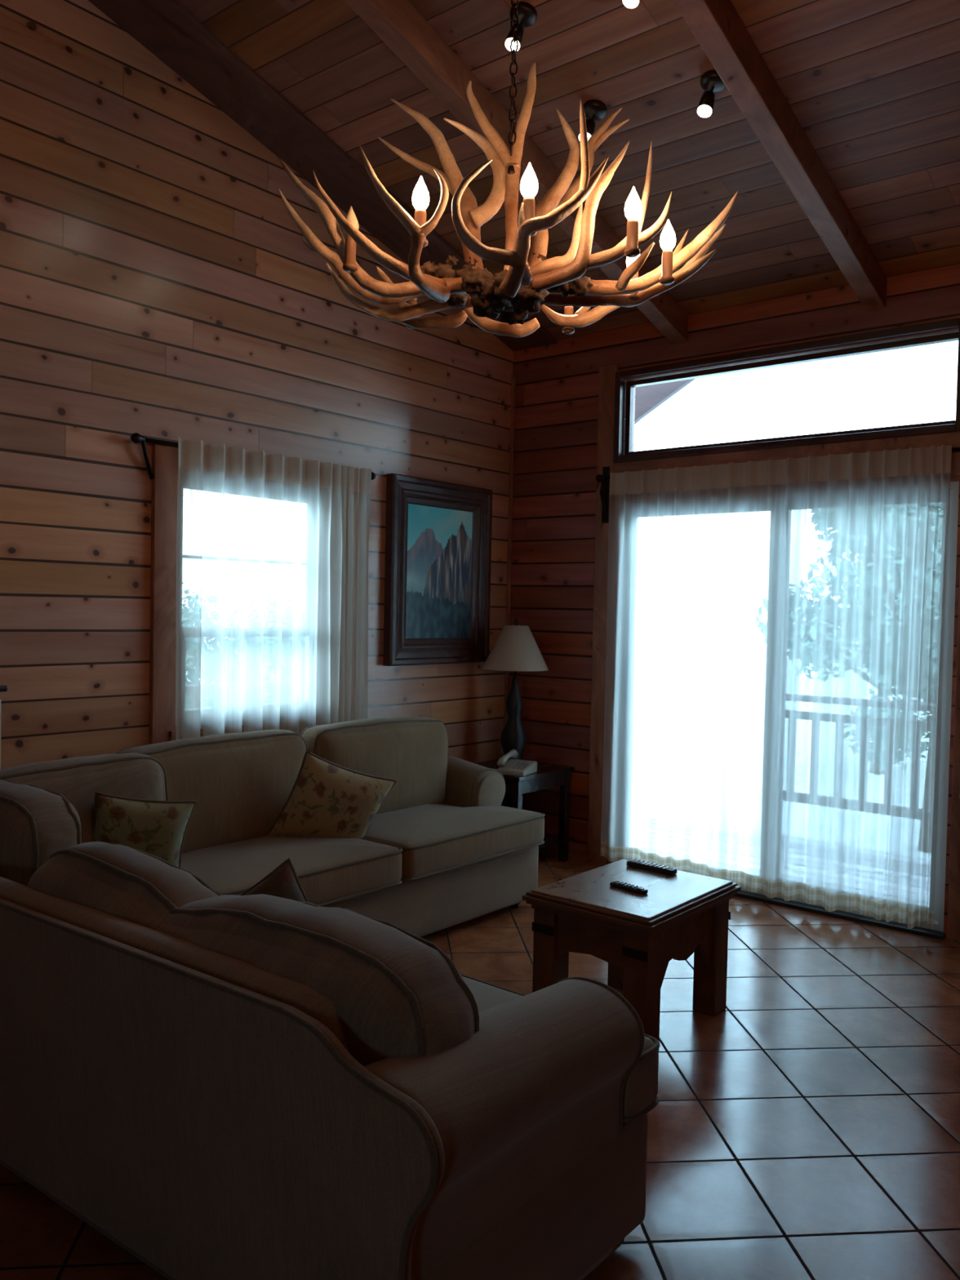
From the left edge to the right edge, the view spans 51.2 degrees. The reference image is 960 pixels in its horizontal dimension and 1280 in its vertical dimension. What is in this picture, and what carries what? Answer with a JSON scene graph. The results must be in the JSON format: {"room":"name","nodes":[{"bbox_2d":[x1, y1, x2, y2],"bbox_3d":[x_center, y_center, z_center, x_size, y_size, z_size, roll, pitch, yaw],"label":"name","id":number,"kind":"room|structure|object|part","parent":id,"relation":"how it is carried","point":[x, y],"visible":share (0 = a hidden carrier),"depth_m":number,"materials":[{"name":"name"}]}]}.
{"room":"living room","nodes":[
{"label":"living room","id":0,"kind":"room"},
{"bbox_2d":[0,0,513,805],"bbox_3d":[-2.365,-1.046,3.221,0.140,4.831,8.140,3,2,40],"label":"wall","id":1,"kind":"structure","parent":0,"point":[158,281],"depth_m":4.24,"materials":[{"name":"brown wood"}]},
{"bbox_2d":[0,685,7,691],"bbox_3d":[-2.215,0.182,3.327,0.042,0.077,1.271,3,2,40],"label":"curtain rod","id":2,"kind":"object","parent":1,"relation":"attached to","point":[2,688],"visible":1,"depth_m":3.79,"materials":[{"name":"black metal"}]},
{"bbox_2d":[0,698,0,769],"bbox_3d":[-2.220,0.531,3.326,0.024,0.600,1.255,3,2,40],"label":"cafe curtain","id":3,"kind":"object","parent":2,"relation":"hanging from","point":[0,699],"visible":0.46,"depth_m":3.81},
{"bbox_2d":[148,443,178,744],"bbox_3d":[-1.371,-0.173,4.340,0.028,1.360,0.115,3,2,40],"label":"trim","id":4,"kind":"structure","parent":1,"relation":"attached to","point":[165,458],"depth_m":4.32,"materials":[{"name":"red wood"}]},
{"bbox_2d":[168,724,243,741],"bbox_3d":[-1.051,0.417,4.742,0.050,0.050,0.970,3,2,40],"label":"trim","id":5,"kind":"structure","parent":1,"relation":"attached to","point":[171,733],"depth_m":4.36,"materials":[{"name":"red wood"}]},
{"bbox_2d":[130,432,375,479],"bbox_3d":[-1.012,-0.763,4.708,0.072,0.214,1.408,3,2,40],"label":"curtain rod","id":6,"kind":"object","parent":1,"relation":"attached to","point":[135,437],"visible":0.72,"depth_m":4.23,"materials":[{"name":"black metal"}]},
{"bbox_3d":[-1.007,-0.848,4.699,0.018,0.018,1.315,3,2,40],"label":"rod","id":7,"kind":"part","parent":6,"relation":"part of","materials":[{"name":"black metal"}]},
{"bbox_2d":[175,436,371,740],"bbox_3d":[-0.952,0.005,4.749,0.071,1.758,1.145,3,2,40],"label":"window curtain","id":8,"kind":"object","parent":6,"relation":"hanging from","point":[273,549],"visible":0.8,"depth_m":4.70,"materials":[{"name":"white fabric"}]},
{"bbox_2d":[88,0,557,351],"bbox_3d":[-1.433,-2.554,3.897,0.330,1.616,5.600,3,2,40],"label":"ceiling beam","id":9,"kind":"structure","parent":1,"relation":"attached to","point":[165,28],"depth_m":4.47,"materials":[{"name":"brown wood"}]},
{"bbox_2d":[382,473,492,666],"bbox_3d":[-0.221,-0.380,5.693,0.062,1.030,0.840,3,2,40],"label":"framed painting","id":10,"kind":"object","parent":1,"relation":"attached to","point":[438,533],"visible":1,"depth_m":5.66,"materials":[{"name":"brown wood"}]},
{"bbox_3d":[-0.217,-0.379,5.691,0.026,0.844,0.654,3,2,40],"label":"frame","id":11,"kind":"part","parent":10,"relation":"part of","materials":[{"name":"brown wood"}]},
{"bbox_2d":[0,853,959,1279],"bbox_3d":[-0.249,1.460,1.412,5.880,0.080,8.280,3,2,40],"label":"floor","id":12,"kind":"structure","parent":0,"point":[807,1127],"depth_m":2.94,"materials":[{"name":"tile"}]},
{"bbox_2d":[0,716,659,1279],"bbox_3d":[-0.215,0.888,3.599,2.656,0.932,3.073,2,2,37],"label":"sectional sofa","id":13,"kind":"object","parent":12,"relation":"on","point":[220,1083],"visible":0.88,"depth_m":2.09,"materials":[{"name":"beige woven upholstery fabric"}]},
{"bbox_2d":[0,782,84,885],"bbox_3d":[-1.476,0.680,3.026,0.711,0.508,0.323,3,2,40],"label":"cushion","id":14,"kind":"object","parent":13,"relation":"on","point":[37,822],"depth_m":2.81,"materials":[{"name":"beige fabric"}]},
{"bbox_2d":[0,752,166,843],"bbox_3d":[-1.482,0.664,3.552,0.270,0.495,0.779,3,2,44],"label":"cushion","id":15,"kind":"object","parent":13,"relation":"on","point":[140,775],"depth_m":3.54,"materials":[{"name":"beige fabric"}]},
{"bbox_2d":[26,841,218,930],"bbox_3d":[-0.872,0.749,2.467,0.712,0.453,0.331,3,2,40],"label":"cushion","id":16,"kind":"object","parent":13,"relation":"on","point":[103,886],"depth_m":2.36,"materials":[{"name":"beige fabric"}]},
{"bbox_2d":[92,791,197,868],"bbox_3d":[-1.214,0.695,3.563,0.390,0.344,0.157,0,2,-24],"label":"throw pillow","id":17,"kind":"object","parent":13,"relation":"on","point":[156,828],"visible":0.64,"depth_m":3.51,"materials":[{"name":"beige fabric"}]},
{"bbox_3d":[-1.168,0.956,2.549,2.386,0.700,0.177,2,2,37],"label":"backrest","id":18,"kind":"part","parent":13,"relation":"part of","materials":[{"name":"beige fabric"}]},
{"bbox_2d":[118,729,306,853],"bbox_3d":[-1.103,0.650,4.140,0.279,0.518,0.932,3,2,40],"label":"cushion","id":19,"kind":"object","parent":13,"relation":"on","point":[240,783],"depth_m":4.06,"materials":[{"name":"beige fabric"}]},
{"bbox_3d":[-1.108,0.974,2.421,2.644,0.705,0.111,2,2,37],"label":"panel","id":20,"kind":"part","parent":13,"relation":"part of","materials":[{"name":"beige fabric"}]},
{"bbox_2d":[239,857,309,902],"bbox_3d":[-0.596,0.871,2.782,0.508,0.499,0.196,1,2,-14],"label":"throw pillow","id":21,"kind":"object","parent":13,"relation":"on","point":[283,882],"visible":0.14,"depth_m":2.81,"materials":[{"name":"brown fabric"}]},
{"bbox_2d":[180,835,402,905],"bbox_3d":[-0.880,0.917,4.022,0.705,0.185,0.948,3,2,40],"label":"seat cushion","id":22,"kind":"object","parent":13,"relation":"on","point":[330,871],"depth_m":3.92,"materials":[{"name":"beige fabric"}]},
{"bbox_2d":[156,895,473,1066],"bbox_3d":[-0.399,0.790,2.114,0.891,0.467,0.380,3,2,40],"label":"cushion","id":23,"kind":"object","parent":13,"relation":"on","point":[385,994],"depth_m":1.91,"materials":[{"name":"beige fabric"}]},
{"bbox_2d":[268,750,396,838],"bbox_3d":[-0.638,0.725,4.295,0.560,0.535,0.212,0,2,-23],"label":"throw pillow","id":24,"kind":"object","parent":13,"relation":"on","point":[326,798],"visible":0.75,"depth_m":4.21,"materials":[{"name":"beige fabric"}]},
{"bbox_2d":[301,716,447,814],"bbox_3d":[-0.507,0.635,4.847,0.280,0.512,0.938,3,2,40],"label":"cushion","id":25,"kind":"object","parent":13,"relation":"on","point":[412,752],"depth_m":4.78,"materials":[{"name":"beige fabric"}]},
{"bbox_2d":[363,804,544,878],"bbox_3d":[-0.255,0.908,4.778,0.705,0.185,1.000,3,2,40],"label":"seat cushion","id":26,"kind":"object","parent":13,"relation":"on","point":[435,840],"depth_m":4.56,"materials":[{"name":"beige fabric"}]},
{"bbox_3d":[-0.098,0.935,5.255,0.381,0.655,0.276,3,2,40],"label":"armrest","id":27,"kind":"part","parent":13,"relation":"part of","materials":[{"name":"beige fabric"}]},
{"bbox_3d":[0.051,0.967,5.132,0.020,0.561,0.232,3,2,40],"label":"panel","id":28,"kind":"part","parent":13,"relation":"part of","materials":[{"name":"beige fabric"}]},
{"bbox_3d":[0.048,1.048,1.994,0.287,0.630,0.778,3,2,40],"label":"armrest","id":29,"kind":"part","parent":13,"relation":"part of","materials":[{"name":"beige fabric"}]},
{"bbox_2d":[462,976,658,1116],"bbox_3d":[-0.173,0.983,2.388,0.990,0.182,0.710,3,2,40],"label":"seat cushion","id":30,"kind":"object","parent":13,"relation":"on","point":[633,1091],"depth_m":2.26,"materials":[{"name":"beige fabric"}]},
{"bbox_2d":[475,759,574,862],"bbox_3d":[0.185,1.018,5.850,0.505,0.555,0.540,3,2,40],"label":"end table","id":31,"kind":"object","parent":12,"relation":"on","point":[548,775],"visible":0.41,"depth_m":5.83,"materials":[{"name":"black wood"}]},
{"bbox_3d":[0.164,1.020,6.162,0.045,0.530,0.045,3,2,40],"label":"leg","id":32,"kind":"part","parent":31,"relation":"part of","materials":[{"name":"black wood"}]},
{"bbox_2d":[482,617,548,761],"bbox_3d":[0.203,0.306,5.845,0.388,0.868,0.388,3,2,40],"label":"table lamp","id":33,"kind":"object","parent":31,"relation":"on","point":[515,649],"visible":0.84,"depth_m":5.76,"materials":[{"name":"beige fabric"}]},
{"bbox_3d":[0.209,0.043,5.837,0.388,0.255,0.388,3,2,40],"label":"lamp shade","id":34,"kind":"part","parent":33,"relation":"part of","materials":[{"name":"beige fabric"}]},
{"bbox_2d":[497,749,537,776],"bbox_3d":[0.206,0.687,5.626,0.170,0.121,0.227,2,2,25],"label":"telephone","id":35,"kind":"object","parent":31,"relation":"on","point":[516,767],"visible":0.98,"depth_m":5.60,"materials":[{"name":"beige plastic"}]},
{"bbox_3d":[0.202,1.040,5.534,0.045,0.530,0.045,3,2,40],"label":"leg","id":36,"kind":"part","parent":31,"relation":"part of","materials":[{"name":"black wood"}]},
{"bbox_2d":[537,832,564,848],"bbox_3d":[0.180,1.165,5.852,0.465,0.020,0.495,3,2,40],"label":"shelf","id":37,"kind":"object","parent":31,"relation":"attached to","point":[549,839],"depth_m":5.84,"materials":[{"name":"black wood"}]},
{"bbox_3d":[0.495,1.035,5.889,0.045,0.530,0.045,3,2,40],"label":"leg","id":38,"kind":"part","parent":31,"relation":"part of","materials":[{"name":"black wood"}]},
{"bbox_2d":[522,859,741,1052],"bbox_3d":[0.555,1.129,3.638,0.520,0.480,0.660,3,2,40],"label":"coffee table","id":39,"kind":"object","parent":12,"relation":"on","point":[682,914],"visible":0.95,"depth_m":3.50,"materials":[{"name":"brown wood"}]},
{"bbox_3d":[0.252,1.158,3.564,0.090,0.414,0.100,3,2,40],"label":"leg","id":40,"kind":"part","parent":39,"relation":"part of","materials":[{"name":"brown wood"}]},
{"bbox_3d":[0.571,1.153,3.949,0.090,0.414,0.100,3,2,40],"label":"leg","id":41,"kind":"part","parent":39,"relation":"part of","materials":[{"name":"brown wood"}]},
{"bbox_2d":[609,880,648,894],"bbox_3d":[0.530,0.881,3.570,0.040,0.018,0.150,0,2,-44],"label":"remote control","id":42,"kind":"object","parent":39,"relation":"on","point":[617,884],"visible":1,"depth_m":3.56,"materials":[{"name":"black plastic"}]},
{"bbox_3d":[0.558,0.947,3.632,0.472,0.017,0.612,3,2,40],"label":"edge moulding","id":43,"kind":"part","parent":39,"relation":"part of","materials":[{"name":"brown wood"}]},
{"bbox_3d":[0.559,0.932,3.632,0.500,0.011,0.640,3,2,40],"label":"edge moulding","id":44,"kind":"part","parent":39,"relation":"part of","materials":[{"name":"brown wood"}]},
{"bbox_3d":[0.559,0.917,3.631,0.520,0.016,0.660,3,2,40],"label":"edge moulding","id":45,"kind":"part","parent":39,"relation":"part of","materials":[{"name":"brown wood"}]},
{"bbox_3d":[0.559,0.902,3.631,0.500,0.010,0.640,3,2,40],"label":"edge moulding","id":46,"kind":"part","parent":39,"relation":"part of","materials":[{"name":"brown wood"}]},
{"bbox_3d":[0.537,1.171,3.328,0.090,0.414,0.100,3,2,40],"label":"leg","id":47,"kind":"part","parent":39,"relation":"part of","materials":[{"name":"brown wood"}]},
{"bbox_2d":[626,858,676,875],"bbox_3d":[0.659,0.872,3.852,0.205,0.024,0.050,3,2,42],"label":"remote control","id":48,"kind":"object","parent":39,"relation":"on","point":[664,869],"visible":1,"depth_m":3.83,"materials":[{"name":"black plastic"}]},
{"bbox_3d":[0.660,0.864,3.852,0.194,0.002,0.045,3,2,40],"label":"plate","id":49,"kind":"part","parent":48,"relation":"part of","materials":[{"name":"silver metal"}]},
{"bbox_3d":[0.856,1.166,3.713,0.090,0.414,0.100,3,2,40],"label":"leg","id":50,"kind":"part","parent":39,"relation":"part of","materials":[{"name":"brown wood"}]},
{"bbox_2d":[175,0,959,339],"bbox_3d":[-0.199,-2.485,1.411,6.400,1.716,8.140,3,2,40],"label":"ceiling","id":51,"kind":"structure","parent":0,"point":[873,86],"depth_m":4.04,"materials":[{"name":"brown wood"}]},
{"bbox_2d":[278,0,738,337],"bbox_3d":[0.102,-1.647,2.398,0.855,1.840,0.911,3,2,40],"label":"antler chandelier","id":52,"kind":"object","parent":51,"relation":"hanging from","point":[519,290],"visible":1,"depth_m":2.34,"materials":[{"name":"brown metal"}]},
{"bbox_2d":[342,205,359,272],"bbox_3d":[-0.292,-0.906,2.262,0.037,0.146,0.037,3,2,40],"label":"candle holder","id":53,"kind":"object","parent":52,"relation":"on","point":[350,264],"depth_m":2.25,"materials":[{"name":"beige"}]},
{"bbox_2d":[405,280,417,328],"bbox_3d":[-0.183,-0.918,2.712,0.037,0.146,0.037,3,2,40],"label":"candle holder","id":54,"kind":"object","parent":52,"relation":"on","point":[411,323],"depth_m":2.70,"materials":[{"name":"beige"}]},
{"bbox_2d":[412,175,429,248],"bbox_3d":[-0.125,-0.898,2.098,0.037,0.146,0.037,3,2,40],"label":"candle holder","id":55,"kind":"object","parent":52,"relation":"on","point":[420,197],"depth_m":2.08,"materials":[{"name":"brown"}]},
{"bbox_3d":[0.072,-0.961,2.397,0.060,0.345,0.060,3,2,40],"label":"post","id":56,"kind":"part","parent":52,"relation":"part of","materials":[{"name":"brown metal"}]},
{"bbox_3d":[0.090,-1.818,2.371,0.017,1.388,0.016,0,2,-24],"label":"chain","id":57,"kind":"part","parent":52,"relation":"part of","materials":[{"name":"brown metal"}]},
{"bbox_2d":[520,162,537,237],"bbox_3d":[0.099,-0.891,2.025,0.037,0.146,0.037,3,2,40],"label":"candle holder","id":58,"kind":"object","parent":52,"relation":"on","point":[529,182],"depth_m":2.01,"materials":[{"name":"brown"}]},
{"bbox_2d":[562,306,574,334],"bbox_3d":[0.242,-0.909,2.731,0.037,0.146,0.037,3,2,40],"label":"candle holder","id":59,"kind":"object","parent":52,"relation":"on","point":[568,310],"depth_m":2.72,"materials":[{"name":"brown"}]},
{"bbox_2d":[623,186,641,257],"bbox_3d":[0.325,-0.890,2.129,0.037,0.146,0.037,3,2,40],"label":"candle holder","id":60,"kind":"object","parent":52,"relation":"on","point":[633,208],"depth_m":2.12,"materials":[{"name":"brown"}]},
{"bbox_2d":[626,254,639,300],"bbox_3d":[0.374,-0.898,2.444,0.037,0.146,0.037,3,2,40],"label":"candle holder","id":61,"kind":"object","parent":52,"relation":"on","point":[636,295],"depth_m":2.43,"materials":[{"name":"brown"}]},
{"bbox_2d":[659,219,675,284],"bbox_3d":[0.431,-0.893,2.303,0.037,0.146,0.037,3,2,40],"label":"candle holder","id":62,"kind":"object","parent":52,"relation":"on","point":[668,238],"depth_m":2.29,"materials":[{"name":"brown"}]},
{"bbox_2d":[343,0,688,344],"bbox_3d":[-0.677,-2.458,3.273,0.095,1.739,5.600,3,2,40],"label":"beam","id":63,"kind":"structure","parent":51,"relation":"attached to","point":[397,24],"depth_m":4.00,"materials":[{"name":"brown wood"}]},
{"bbox_2d":[504,1,537,51],"bbox_3d":[0.149,-2.221,3.647,0.100,0.164,0.126,3,2,40],"label":"ceiling spotlight","id":64,"kind":"object","parent":51,"relation":"hanging from","point":[526,14],"visible":0.77,"depth_m":3.62,"materials":[{"name":"brown metal"}]},
{"bbox_3d":[0.149,-2.244,3.653,0.033,0.055,0.012,0,2,-24],"label":"stem","id":65,"kind":"part","parent":64,"relation":"part of","materials":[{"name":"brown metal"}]},
{"bbox_2d":[577,99,607,141],"bbox_3d":[0.455,-2.084,4.046,0.100,0.164,0.126,3,2,40],"label":"ceiling spotlight","id":66,"kind":"object","parent":51,"relation":"hanging from","point":[594,109],"visible":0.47,"depth_m":4.03,"materials":[{"name":"brown metal"}]},
{"bbox_2d":[622,0,639,8],"bbox_3d":[0.534,-2.198,3.359,0.100,0.164,0.126,3,2,40],"label":"ceiling spotlight","id":67,"kind":"object","parent":51,"relation":"hanging from","point":[631,4],"visible":1,"depth_m":3.34,"materials":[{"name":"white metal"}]},
{"bbox_2d":[696,70,725,117],"bbox_3d":[0.874,-2.050,3.778,0.100,0.164,0.126,3,2,40],"label":"ceiling spotlight","id":68,"kind":"object","parent":51,"relation":"hanging from","point":[711,82],"visible":0.94,"depth_m":3.76,"materials":[{"name":"brown metal"}]},
{"bbox_2d":[671,0,886,311],"bbox_3d":[0.128,-2.422,2.608,0.095,1.739,5.600,3,2,40],"label":"beam","id":69,"kind":"structure","parent":51,"relation":"attached to","point":[716,25],"depth_m":3.85,"materials":[{"name":"brown wood"}]},
{"bbox_2d":[508,263,959,937],"bbox_3d":[2.378,-0.167,4.500,5.600,3.195,0.140,3,2,40],"label":"wall","id":70,"kind":"structure","parent":0,"point":[557,384],"depth_m":5.90,"materials":[{"name":"red wood"}]},
{"bbox_2d":[502,373,515,755],"bbox_3d":[0.176,-0.182,6.216,0.022,2.930,0.022,3,2,40],"label":"trim","id":71,"kind":"structure","parent":70,"relation":"attached to","point":[513,375],"depth_m":6.19,"materials":[{"name":"red wood"}]},
{"bbox_2d":[538,843,587,862],"bbox_3d":[0.387,1.248,6.065,0.640,0.090,0.015,3,2,40],"label":"baseboard","id":72,"kind":"structure","parent":70,"relation":"attached to","point":[575,852],"depth_m":5.92,"materials":[{"name":"red wood"}]},
{"bbox_2d":[586,364,618,866],"bbox_3d":[0.707,-0.133,5.779,0.120,2.880,0.020,3,2,40],"label":"trim","id":73,"kind":"structure","parent":70,"relation":"attached to","point":[606,381],"depth_m":5.78,"materials":[{"name":"red wood"}]},
{"bbox_2d":[595,447,959,523],"bbox_3d":[1.451,-0.798,5.119,2.028,0.320,0.084,3,2,40],"label":"curtain rod","id":74,"kind":"object","parent":70,"relation":"attached to","point":[604,478],"visible":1,"depth_m":5.73,"materials":[{"name":"black metal"}]},
{"bbox_2d":[600,444,951,928],"bbox_3d":[1.404,0.198,5.110,1.802,2.223,0.084,3,2,40],"label":"door curtain","id":75,"kind":"object","parent":74,"relation":"hanging from","point":[775,648],"visible":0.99,"depth_m":5.02,"materials":[{"name":"fabric"}]},
{"bbox_3d":[1.449,-0.893,5.111,1.940,0.018,0.018,3,2,40],"label":"rod","id":76,"kind":"part","parent":74,"relation":"part of","materials":[{"name":"black metal"}]},
{"bbox_2d":[602,481,959,940],"bbox_3d":[1.491,0.291,5.207,1.835,2.100,0.190,3,2,40],"label":"door","id":77,"kind":"structure","parent":70,"relation":"in","point":[937,932],"depth_m":4.66,"materials":[{"name":"black"}]},
{"bbox_3d":[1.865,0.299,4.957,0.860,2.025,0.030,3,2,40],"label":"fixed panel","id":78,"kind":"part","parent":77,"relation":"part of","materials":[{"name":"white metal"}]},
{"bbox_2d":[613,318,959,462],"bbox_3d":[1.530,-1.233,5.166,1.850,0.510,0.175,3,2,40],"label":"window","id":79,"kind":"structure","parent":70,"relation":"in","point":[949,426],"depth_m":5.10,"materials":[{"name":"brown wood"}]},
{"bbox_3d":[1.534,-1.228,5.164,1.734,0.374,0.004,3,2,40],"label":"pane","id":80,"kind":"part","parent":79,"relation":"part of","materials":[{"name":"clear glass"}]},
{"bbox_2d":[614,431,959,476],"bbox_3d":[1.482,-0.878,5.128,1.850,0.200,0.020,3,2,40],"label":"trim","id":81,"kind":"structure","parent":70,"relation":"attached to","point":[953,438],"depth_m":4.99,"materials":[{"name":"red wood"}]},
{"bbox_2d":[946,574,959,942],"bbox_3d":[2.225,-0.064,4.525,0.120,2.880,0.020,3,2,40],"label":"trim","id":82,"kind":"structure","parent":70,"relation":"attached to","point":[953,903],"depth_m":4.57,"materials":[{"name":"red wood"}]},
{"label":"outside","id":83,"kind":"structure","parent":0,"visible":0},
{"bbox_2d":[634,378,695,425],"bbox_3d":[1.102,-1.467,6.513,0.880,0.520,0.040,3,2,40],"label":"board","id":84,"kind":"object","parent":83,"point":[647,397],"visible":0.21,"depth_m":6.47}
]}

